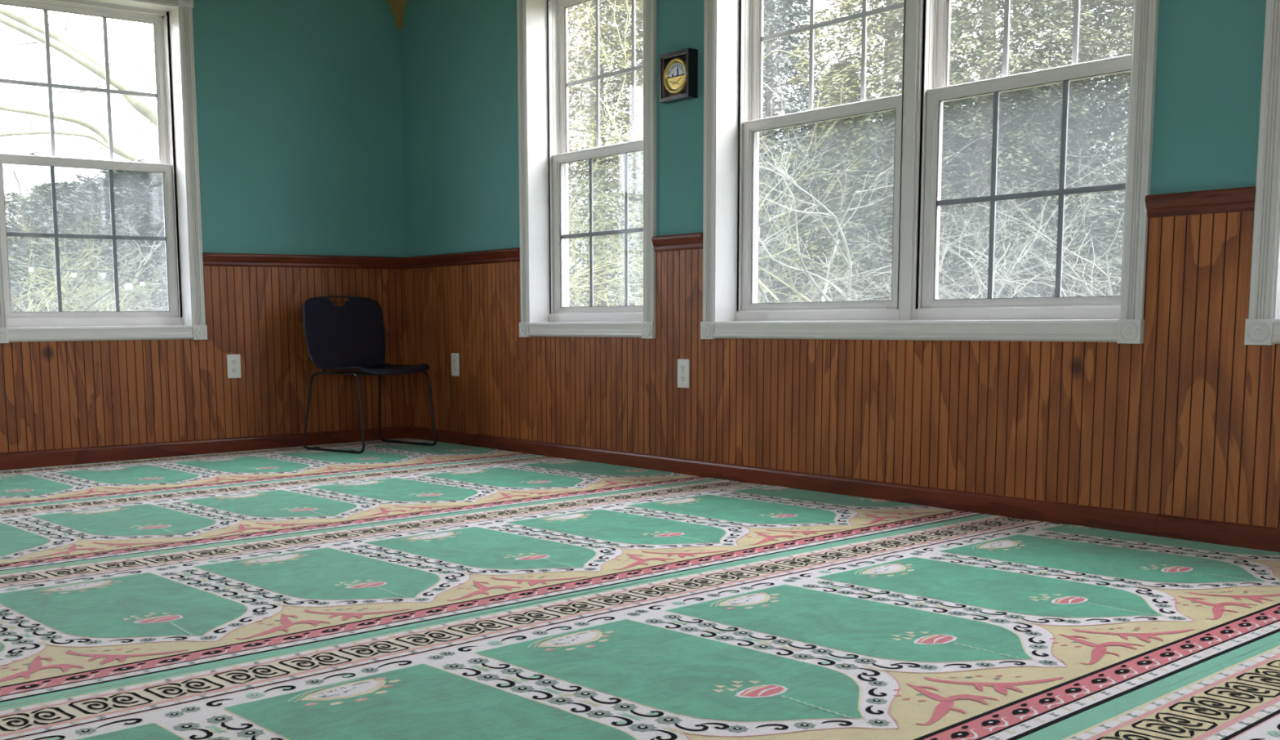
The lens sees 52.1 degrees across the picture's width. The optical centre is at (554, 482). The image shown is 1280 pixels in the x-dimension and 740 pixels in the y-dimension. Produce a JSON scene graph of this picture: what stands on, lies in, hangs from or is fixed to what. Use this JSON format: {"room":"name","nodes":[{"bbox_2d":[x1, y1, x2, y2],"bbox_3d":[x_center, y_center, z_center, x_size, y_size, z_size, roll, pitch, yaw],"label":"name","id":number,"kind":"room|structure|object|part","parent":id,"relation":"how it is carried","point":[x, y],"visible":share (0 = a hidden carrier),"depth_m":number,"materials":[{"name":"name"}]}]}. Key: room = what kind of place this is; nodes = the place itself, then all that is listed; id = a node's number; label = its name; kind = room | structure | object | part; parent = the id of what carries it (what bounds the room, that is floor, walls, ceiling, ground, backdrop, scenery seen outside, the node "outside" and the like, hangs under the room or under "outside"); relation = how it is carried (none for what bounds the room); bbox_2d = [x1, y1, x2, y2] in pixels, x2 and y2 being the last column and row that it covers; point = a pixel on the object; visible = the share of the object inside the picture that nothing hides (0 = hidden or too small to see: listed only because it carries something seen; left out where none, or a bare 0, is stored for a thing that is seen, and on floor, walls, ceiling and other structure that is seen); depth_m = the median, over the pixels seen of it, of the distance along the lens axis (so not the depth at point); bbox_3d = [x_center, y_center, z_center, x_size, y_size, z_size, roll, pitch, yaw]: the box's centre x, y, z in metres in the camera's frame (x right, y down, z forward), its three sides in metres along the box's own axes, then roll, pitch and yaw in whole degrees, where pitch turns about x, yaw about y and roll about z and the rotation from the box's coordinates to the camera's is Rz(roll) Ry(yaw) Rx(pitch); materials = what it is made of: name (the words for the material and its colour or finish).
{"room":"house of worship","nodes":[
{"label":"house of worship","id":0,"kind":"room"},
{"bbox_2d":[0,0,408,452],"bbox_3d":[-3.494,-1.221,5.052,7.000,2.540,0.206,-6,9,-36],"label":"wall","id":1,"kind":"structure","parent":0,"point":[299,104],"depth_m":6.48,"materials":[{"name":"teal paint"}]},
{"bbox_2d":[0,0,207,342],"bbox_3d":[-2.156,-1.477,6.030,1.036,1.640,0.254,-6,9,-36],"label":"window","id":2,"kind":"structure","parent":1,"relation":"in","point":[171,20],"depth_m":6.17,"materials":[{"name":"white paint"}]},
{"bbox_2d":[0,9,156,160],"bbox_3d":[-2.210,-1.828,6.054,0.744,0.666,0.006,-6,9,-36],"label":"grille","id":3,"kind":"object","parent":2,"relation":"attached to","point":[104,15],"depth_m":6.10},
{"bbox_3d":[-2.208,-1.830,6.051,0.820,0.732,0.030,-6,9,-36],"label":"sash","id":4,"kind":"part","parent":2,"relation":"part of","materials":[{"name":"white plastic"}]},
{"bbox_2d":[6,166,165,311],"bbox_3d":[-2.179,-1.131,6.109,0.736,0.660,0.006,-6,9,-36],"label":"grille","id":5,"kind":"object","parent":2,"relation":"attached to","point":[162,170],"depth_m":6.13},
{"bbox_3d":[-2.175,-1.133,6.103,0.820,0.739,0.037,-6,9,-36],"label":"sash","id":6,"kind":"part","parent":2,"relation":"part of","materials":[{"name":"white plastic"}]},
{"bbox_2d":[0,426,408,470],"bbox_3d":[-3.420,0.006,5.122,6.600,0.084,0.015,-6,9,-36],"label":"baseboard","id":7,"kind":"structure","parent":1,"relation":"attached to","point":[73,455],"depth_m":6.31,"materials":[{"name":"brown wood"}]},
{"bbox_2d":[226,354,240,377],"bbox_3d":[-1.580,-0.573,6.441,0.070,0.116,0.008,-6,9,-36],"label":"wall outlet","id":8,"kind":"object","parent":1,"relation":"attached to","point":[233,362],"visible":1,"depth_m":6.44,"materials":[{"name":"white plastic"}]},
{"bbox_2d":[231,359,236,364],"bbox_3d":[-1.579,-0.593,6.436,0.027,0.028,0.002,-6,9,-36],"label":"receptacle","id":9,"kind":"object","parent":8,"relation":"attached to","point":[233,362],"depth_m":6.44,"materials":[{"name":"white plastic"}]},
{"bbox_2d":[231,367,236,373],"bbox_3d":[-1.579,-0.552,6.441,0.027,0.028,0.002,-6,9,-36],"label":"receptacle","id":10,"kind":"object","parent":8,"relation":"attached to","point":[233,369],"depth_m":6.44,"materials":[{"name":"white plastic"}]},
{"bbox_2d":[202,252,405,269],"bbox_3d":[-3.425,-0.897,5.004,6.600,0.062,0.027,-6,9,-36],"label":"trim","id":11,"kind":"structure","parent":1,"relation":"attached to","point":[209,259],"depth_m":6.59,"materials":[{"name":"brown wood"}]},
{"bbox_2d":[385,0,407,29],"bbox_3d":[-0.824,-2.487,6.688,0.172,0.277,0.172,-6,9,-36],"label":"corbel","id":12,"kind":"object","parent":1,"relation":"attached to","point":[397,6],"visible":1,"depth_m":6.76,"materials":[{"name":"beige paint"}]},
{"bbox_2d":[400,0,1279,528],"bbox_3d":[1.982,-1.066,3.422,0.206,2.540,9.000,-6,9,-36],"label":"wall","id":13,"kind":"structure","parent":0,"point":[1184,420],"depth_m":4.58,"materials":[{"name":"brown wood"}]},
{"bbox_2d":[451,352,459,376],"bbox_3d":[-0.505,-0.600,6.650,0.008,0.116,0.070,-6,9,-36],"label":"wall outlet","id":14,"kind":"object","parent":13,"relation":"attached to","point":[455,356],"visible":1,"depth_m":6.64,"materials":[{"name":"white plastic"}]},
{"bbox_2d":[516,0,656,338],"bbox_3d":[0.208,-1.464,5.749,0.254,1.640,1.001,-6,9,-36],"label":"window","id":15,"kind":"structure","parent":13,"relation":"in","point":[544,156],"depth_m":6.00,"materials":[{"name":"white paint"}]},
{"bbox_3d":[0.301,-1.477,5.817,0.022,1.633,1.001,-6,9,-36],"label":"outside trim","id":16,"kind":"part","parent":15,"relation":"part of","materials":[{"name":"white paint"}]},
{"bbox_3d":[0.254,-1.455,5.785,0.105,1.478,0.812,-6,9,-36],"label":"frame","id":17,"kind":"part","parent":15,"relation":"part of","materials":[{"name":"white plastic"}]},
{"bbox_3d":[0.240,-1.119,5.814,0.037,0.739,0.785,-6,9,-36],"label":"sash","id":18,"kind":"part","parent":15,"relation":"part of","materials":[{"name":"white plastic"}]},
{"bbox_3d":[0.270,-1.816,5.753,0.030,0.732,0.785,-6,9,-36],"label":"sash","id":19,"kind":"part","parent":15,"relation":"part of","materials":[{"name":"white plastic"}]},
{"bbox_2d":[561,152,643,306],"bbox_3d":[0.245,-1.117,5.818,0.006,0.660,0.701,-6,9,-36],"label":"grille","id":20,"kind":"object","parent":15,"relation":"attached to","point":[585,156],"depth_m":5.88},
{"bbox_2d":[566,0,643,147],"bbox_3d":[0.272,-1.813,5.755,0.006,0.666,0.709,-6,9,-36],"label":"grille","id":21,"kind":"object","parent":15,"relation":"attached to","point":[570,3],"depth_m":5.84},
{"bbox_2d":[658,48,697,103],"bbox_3d":[0.488,-1.601,5.151,0.050,0.184,0.172,-6,9,-36],"label":"dial","id":22,"kind":"object","parent":13,"relation":"attached to","point":[677,69],"visible":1,"depth_m":5.13,"materials":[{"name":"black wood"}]},
{"bbox_2d":[677,358,689,387],"bbox_3d":[0.522,-0.442,5.290,0.008,0.116,0.070,-6,9,-36],"label":"wall outlet","id":23,"kind":"object","parent":13,"relation":"attached to","point":[683,365],"visible":1,"depth_m":5.28,"materials":[{"name":"white plastic"}]},
{"bbox_2d":[680,374,684,382],"bbox_3d":[0.520,-0.421,5.291,0.002,0.028,0.027,-6,9,-36],"label":"receptacle","id":24,"kind":"object","parent":23,"relation":"attached to","point":[682,376],"depth_m":5.29,"materials":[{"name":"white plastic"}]},
{"bbox_2d":[680,364,684,371],"bbox_3d":[0.520,-0.462,5.286,0.002,0.028,0.027,-6,9,-36],"label":"receptacle","id":25,"kind":"object","parent":23,"relation":"attached to","point":[682,366],"depth_m":5.29,"materials":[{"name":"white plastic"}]},
{"bbox_2d":[404,186,1255,269],"bbox_3d":[1.897,-0.744,3.396,0.027,0.062,9.000,-6,9,-36],"label":"trim","id":26,"kind":"structure","parent":13,"relation":"attached to","point":[1234,199],"depth_m":3.67,"materials":[{"name":"brown wood"}]},
{"bbox_2d":[408,426,1279,551],"bbox_3d":[1.909,0.160,3.513,0.016,0.084,9.000,-6,9,-36],"label":"baseboard","id":27,"kind":"structure","parent":13,"relation":"attached to","point":[1227,533],"depth_m":4.41,"materials":[{"name":"brown wood"}]},
{"bbox_2d":[700,0,1159,343],"bbox_3d":[1.213,-1.306,4.419,0.254,1.640,1.868,-6,9,-36],"label":"window","id":28,"kind":"structure","parent":13,"relation":"in","point":[734,38],"depth_m":4.45,"materials":[{"name":"white paint"}]},
{"bbox_3d":[0.995,-1.339,4.805,0.105,1.478,0.798,-6,9,-36],"label":"frame","id":29,"kind":"part","parent":28,"relation":"part of","materials":[{"name":"white plastic"}]},
{"bbox_3d":[0.981,-1.003,4.834,0.037,0.739,0.770,-6,9,-36],"label":"sash","id":30,"kind":"part","parent":28,"relation":"part of","materials":[{"name":"white plastic"}]},
{"bbox_3d":[1.010,-1.699,4.774,0.030,0.732,0.770,-6,9,-36],"label":"sash","id":31,"kind":"part","parent":28,"relation":"part of","materials":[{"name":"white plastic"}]},
{"bbox_2d":[761,0,903,110],"bbox_3d":[1.013,-1.696,4.776,0.006,0.666,0.694,-6,9,-36],"label":"grille","id":32,"kind":"object","parent":28,"relation":"attached to","point":[864,14],"depth_m":4.82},
{"bbox_3d":[1.519,-1.256,4.111,0.105,1.478,0.814,-6,9,-36],"label":"frame","id":33,"kind":"part","parent":28,"relation":"part of","materials":[{"name":"white plastic"}]},
{"bbox_3d":[1.505,-0.920,4.141,0.037,0.739,0.786,-6,9,-36],"label":"sash","id":34,"kind":"part","parent":28,"relation":"part of","materials":[{"name":"white plastic"}]},
{"bbox_2d":[937,80,1125,297],"bbox_3d":[1.511,-0.918,4.145,0.006,0.660,0.702,-6,9,-36],"label":"grille","id":35,"kind":"object","parent":28,"relation":"attached to","point":[996,89],"depth_m":4.18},
{"bbox_3d":[1.534,-1.617,4.080,0.030,0.732,0.786,-6,9,-36],"label":"sash","id":36,"kind":"part","parent":28,"relation":"part of","materials":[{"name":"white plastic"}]},
{"bbox_2d":[1001,0,1079,76],"bbox_3d":[1.537,-1.614,4.082,0.006,0.666,0.710,-6,9,-36],"label":"grille","id":37,"kind":"object","parent":28,"relation":"attached to","point":[1006,2],"depth_m":4.20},
{"bbox_2d":[1244,0,1279,345],"bbox_3d":[2.226,-1.146,3.078,0.254,1.640,1.020,-6,9,-36],"label":"window","id":38,"kind":"structure","parent":13,"relation":"in","point":[1262,326],"depth_m":3.43,"materials":[{"name":"white paint"}]},
{"bbox_3d":[-0.722,0.523,1.567,7.000,0.100,9.400,-6,9,-36],"label":"floor","id":39,"kind":"structure","parent":0,"visible":0},
{"bbox_2d":[0,437,537,508],"bbox_3d":[-2.924,0.115,4.470,6.668,0.023,1.225,-7,9,-40],"label":"carpet strip","id":40,"kind":"object","parent":39,"relation":"on","point":[99,480],"visible":0.94,"depth_m":5.67,"materials":[{"name":"green carpet"}]},
{"bbox_2d":[302,295,436,453],"bbox_3d":[-0.928,-0.550,6.502,0.469,0.758,0.530,6,10,42],"label":"chair","id":41,"kind":"object","parent":40,"relation":"on","point":[348,339],"visible":1,"depth_m":6.58,"materials":[{"name":"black plastic"}]},
{"bbox_3d":[-1.063,-0.344,6.353,0.439,0.384,0.065,5,9,38],"label":"sled leg","id":42,"kind":"part","parent":41,"relation":"part of","materials":[{"name":"black metal"}]},
{"bbox_3d":[-1.065,-0.763,6.607,0.092,0.360,0.515,6,10,42],"label":"backrest","id":43,"kind":"part","parent":41,"relation":"part of","materials":[{"name":"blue plastic"}]},
{"bbox_3d":[-0.900,-0.563,6.489,0.362,0.046,0.472,6,10,41],"label":"seat","id":44,"kind":"part","parent":41,"relation":"part of","materials":[{"name":"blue plastic"}]},
{"bbox_3d":[-0.764,-0.388,6.681,0.438,0.384,0.036,6,10,42],"label":"sled leg","id":45,"kind":"part","parent":41,"relation":"part of","materials":[{"name":"black metal"}]},
{"bbox_2d":[0,454,720,573],"bbox_3d":[-2.194,0.230,3.505,6.670,0.023,1.224,-7,9,-40],"label":"carpet strip","id":46,"kind":"object","parent":39,"relation":"on","point":[35,536],"visible":1,"depth_m":4.52,"materials":[{"name":"green carpet"}]},
{"bbox_2d":[0,479,989,706],"bbox_3d":[-1.459,0.346,2.532,6.669,0.023,1.225,-7,9,-40],"label":"carpet strip","id":47,"kind":"object","parent":39,"relation":"on","point":[68,628],"visible":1,"depth_m":3.30,"materials":[{"name":"green carpet"}]},
{"bbox_2d":[0,514,1279,739],"bbox_3d":[-0.716,0.463,1.549,6.673,0.023,1.269,-7,9,-40],"label":"carpet strip","id":48,"kind":"object","parent":39,"relation":"on","point":[987,627],"visible":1,"depth_m":2.46,"materials":[{"name":"green carpet"}]},
{"bbox_2d":[1043,639,1279,739],"bbox_3d":[0.028,0.580,0.566,6.669,0.023,1.225,-7,9,-40],"label":"carpet strip","id":49,"kind":"object","parent":39,"relation":"on","point":[1237,698],"visible":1,"depth_m":2.11,"materials":[{"name":"multicoloured carpet"}]},
{"label":"outside","id":50,"kind":"structure","parent":0,"visible":0},
{"bbox_3d":[2.211,-2.253,28.008,150.000,0.200,150.000,-6,9,-36],"label":"ground","id":51,"kind":"structure","parent":50,"visible":0},
{"bbox_2d":[6,226,102,311],"bbox_3d":[-11.040,-3.132,26.766,6.177,4.159,5.809,-3,8,-17],"label":"evergreen tree","id":52,"kind":"object","parent":51,"relation":"on","point":[12,278],"visible":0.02,"depth_m":25.66,"materials":[{"name":"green plant"}]},
{"bbox_2d":[0,4,162,212],"bbox_3d":[-3.523,-2.626,10.569,2.247,5.409,0.477,-4,8,-24],"label":"tree","id":53,"kind":"object","parent":51,"relation":"on","point":[11,17],"visible":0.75,"depth_m":10.48,"materials":[{"name":"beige plant"}]},
{"bbox_2d":[4,161,167,311],"bbox_3d":[-4.439,-1.431,14.640,5.084,5.036,4.845,-3,8,-19],"label":"bare tree","id":54,"kind":"object","parent":51,"relation":"on","point":[150,253],"visible":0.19,"depth_m":14.29,"materials":[{"name":"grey plant"}]},
{"bbox_2d":[4,180,167,311],"bbox_3d":[-9.295,-3.279,25.184,6.346,4.933,6.151,-5,8,-30],"label":"evergreen tree","id":55,"kind":"object","parent":51,"relation":"on","point":[45,188],"visible":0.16,"depth_m":23.88,"materials":[{"name":"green plant"}]},
{"bbox_2d":[5,177,167,311],"bbox_3d":[-5.771,-1.705,13.976,3.759,3.105,4.270,-3,8,-21],"label":"bare tree","id":56,"kind":"object","parent":51,"relation":"on","point":[28,294],"visible":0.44,"depth_m":14.05,"materials":[{"name":"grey plant"}]},
{"bbox_2d":[7,160,168,311],"bbox_3d":[-7.424,-3.333,23.713,5.862,4.897,5.576,-1,7,-5],"label":"evergreen tree","id":57,"kind":"object","parent":51,"relation":"on","point":[135,181],"visible":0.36,"depth_m":22.61,"materials":[{"name":"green plant"}]},
{"bbox_2d":[8,220,168,311],"bbox_3d":[-6.496,-2.399,18.897,5.538,2.760,4.178,-1,7,-3],"label":"bare tree","id":58,"kind":"object","parent":51,"relation":"on","point":[153,300],"visible":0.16,"depth_m":18.65,"materials":[{"name":"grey plant"}]},
{"bbox_2d":[83,247,164,311],"bbox_3d":[-2.493,-1.253,7.432,3.689,3.055,0.430,-1,7,-7],"label":"branch","id":59,"kind":"object","parent":51,"relation":"on","point":[164,247],"visible":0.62,"depth_m":7.62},
{"bbox_2d":[567,0,643,306],"bbox_3d":[0.528,-5.043,16.960,4.540,8.333,4.616,-4,8,-28],"label":"evergreen tree","id":60,"kind":"object","parent":51,"relation":"on","point":[605,28],"visible":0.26,"depth_m":16.63,"materials":[{"name":"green plant"}]},
{"bbox_2d":[567,0,844,306],"bbox_3d":[-0.147,-1.841,11.994,5.591,5.950,5.394,1,7,14],"label":"bare tree","id":61,"kind":"object","parent":51,"relation":"on","point":[574,246],"visible":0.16,"depth_m":11.28,"materials":[{"name":"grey plant"}]},
{"bbox_2d":[568,0,847,305],"bbox_3d":[1.816,-5.698,18.877,4.714,9.129,4.747,4,8,32],"label":"evergreen tree","id":62,"kind":"object","parent":51,"relation":"on","point":[624,20],"visible":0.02,"depth_m":18.62,"materials":[{"name":"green plant"}]},
{"bbox_2d":[608,142,810,305],"bbox_3d":[3.525,-4.299,25.396,6.243,6.790,6.275,2,8,23],"label":"evergreen tree","id":63,"kind":"object","parent":51,"relation":"on","point":[762,142],"visible":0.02,"depth_m":25.29,"materials":[{"name":"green plant"}]},
{"bbox_2d":[568,19,888,302],"bbox_3d":[2.123,-1.986,13.252,3.893,4.741,4.631,-2,7,-9],"label":"bare tree","id":64,"kind":"object","parent":51,"relation":"on","point":[799,294],"visible":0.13,"depth_m":13.18,"materials":[{"name":"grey plant"}]},
{"bbox_2d":[568,62,1027,302],"bbox_3d":[2.120,-1.085,10.805,4.264,4.179,5.474,2,8,22],"label":"bare tree","id":65,"kind":"object","parent":51,"relation":"on","point":[781,172],"visible":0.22,"depth_m":9.47,"materials":[{"name":"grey plant"}]},
{"bbox_2d":[757,0,877,302],"bbox_3d":[2.889,-4.225,17.425,3.785,6.548,4.049,2,8,21],"label":"evergreen tree","id":66,"kind":"object","parent":51,"relation":"on","point":[769,62],"visible":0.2,"depth_m":16.93,"materials":[{"name":"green plant"}]},
{"bbox_2d":[757,62,946,301],"bbox_3d":[4.441,-3.427,20.286,4.384,6.040,4.574,0,7,3],"label":"evergreen tree","id":67,"kind":"object","parent":51,"relation":"on","point":[851,82],"visible":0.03,"depth_m":19.75,"materials":[{"name":"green plant"}]},
{"bbox_2d":[757,0,1024,302],"bbox_3d":[3.881,-4.590,15.583,3.480,7.715,3.830,4,9,34],"label":"evergreen tree","id":68,"kind":"object","parent":51,"relation":"on","point":[847,5],"visible":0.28,"depth_m":15.42,"materials":[{"name":"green plant"}]},
{"bbox_2d":[827,62,1045,297],"bbox_3d":[6.988,-4.436,24.664,5.962,7.212,5.912,1,7,10],"label":"evergreen tree","id":69,"kind":"object","parent":51,"relation":"on","point":[955,63],"visible":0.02,"depth_m":24.03,"materials":[{"name":"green plant"}]},
{"bbox_2d":[757,155,1124,302],"bbox_3d":[3.291,-1.499,11.251,4.444,2.702,5.169,-6,9,-36],"label":"bare tree","id":70,"kind":"object","parent":51,"relation":"on","point":[1005,224],"visible":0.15,"depth_m":10.37,"materials":[{"name":"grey plant"}]},
{"bbox_2d":[799,0,1130,302],"bbox_3d":[4.763,-4.634,14.226,3.884,8.126,4.019,3,8,28],"label":"evergreen tree","id":71,"kind":"object","parent":51,"relation":"on","point":[988,45],"visible":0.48,"depth_m":14.02,"materials":[{"name":"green plant"}]},
{"bbox_2d":[878,117,1128,299],"bbox_3d":[4.769,-1.610,11.475,3.864,4.104,4.719,-3,8,-21],"label":"bare tree","id":72,"kind":"object","parent":51,"relation":"on","point":[1036,237],"visible":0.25,"depth_m":11.44,"materials":[{"name":"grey plant"}]},
{"bbox_2d":[940,61,1123,297],"bbox_3d":[8.502,-4.061,23.178,6.112,6.792,6.152,-2,7,-13],"label":"evergreen tree","id":73,"kind":"object","parent":51,"relation":"on","point":[1002,135],"visible":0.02,"depth_m":22.70,"materials":[{"name":"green plant"}]},
{"bbox_2d":[940,0,1133,298],"bbox_3d":[6.827,-5.380,16.771,4.176,8.933,4.117,-3,7,-15],"label":"evergreen tree","id":74,"kind":"object","parent":51,"relation":"on","point":[1098,12],"visible":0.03,"depth_m":16.57,"materials":[{"name":"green plant"}]},
{"bbox_2d":[995,0,1133,297],"bbox_3d":[6.503,-4.249,14.243,4.189,7.327,3.623,2,8,22],"label":"evergreen tree","id":75,"kind":"object","parent":51,"relation":"on","point":[1124,50],"visible":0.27,"depth_m":14.06,"materials":[{"name":"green plant"}]},
{"bbox_2d":[1056,80,1125,296],"bbox_3d":[8.570,-5.216,16.518,4.534,8.638,4.342,3,8,26],"label":"evergreen tree","id":76,"kind":"object","parent":51,"relation":"on","point":[1113,81],"visible":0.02,"depth_m":17.15,"materials":[{"name":"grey plant"}]},
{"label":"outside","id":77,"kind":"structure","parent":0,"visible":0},
{"bbox_2d":[8,262,167,284],"bbox_3d":[-2.909,-1.276,7.986,1.180,0.178,0.028,-3,8,-20],"label":"wire","id":78,"kind":"object","parent":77,"point":[8,262],"visible":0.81,"depth_m":8.01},
{"bbox_2d":[28,264,34,272],"bbox_3d":[-3.164,-1.293,7.898,0.034,0.049,0.034,-6,9,-36],"label":"globe bulb","id":79,"kind":"object","parent":78,"relation":"hanging from","point":[31,269],"visible":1,"depth_m":7.89,"materials":[{"name":"white glass"}]},
{"bbox_2d":[71,270,76,278],"bbox_3d":[-2.939,-1.273,7.987,0.032,0.046,0.032,-6,9,-36],"label":"globe bulb","id":80,"kind":"object","parent":78,"relation":"hanging from","point":[73,274],"visible":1,"depth_m":7.98,"materials":[{"name":"white glass"}]},
{"bbox_2d":[100,270,106,277],"bbox_3d":[-2.779,-1.282,8.043,0.032,0.046,0.032,-6,9,-36],"label":"globe bulb","id":81,"kind":"object","parent":78,"relation":"hanging from","point":[103,274],"visible":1,"depth_m":8.03,"materials":[{"name":"white glass"}]},
{"bbox_3d":[-2.779,-1.275,8.043,0.032,0.032,0.032,-6,9,-36],"label":"globe","id":82,"kind":"part","parent":81,"relation":"part of","materials":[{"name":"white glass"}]},
{"bbox_2d":[124,279,133,291],"bbox_3d":[-2.487,-1.151,7.625,0.048,0.070,0.048,-6,9,-36],"label":"globe bulb","id":83,"kind":"object","parent":78,"relation":"hanging from","point":[128,286],"visible":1,"depth_m":7.61,"materials":[{"name":"white glass"}]},
{"bbox_3d":[-2.487,-1.141,7.627,0.048,0.048,0.048,-6,9,-36],"label":"globe","id":84,"kind":"part","parent":83,"relation":"part of","materials":[{"name":"white glass"}]},
{"bbox_2d":[139,279,145,286],"bbox_3d":[-2.562,-1.239,8.119,0.032,0.046,0.032,-6,9,-36],"label":"globe bulb","id":85,"kind":"object","parent":78,"relation":"hanging from","point":[142,283],"visible":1,"depth_m":8.11,"materials":[{"name":"white glass"}]},
{"bbox_3d":[-2.562,-1.231,8.120,0.032,0.032,0.032,-6,9,-36],"label":"globe","id":86,"kind":"part","parent":85,"relation":"part of","materials":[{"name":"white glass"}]}
]}

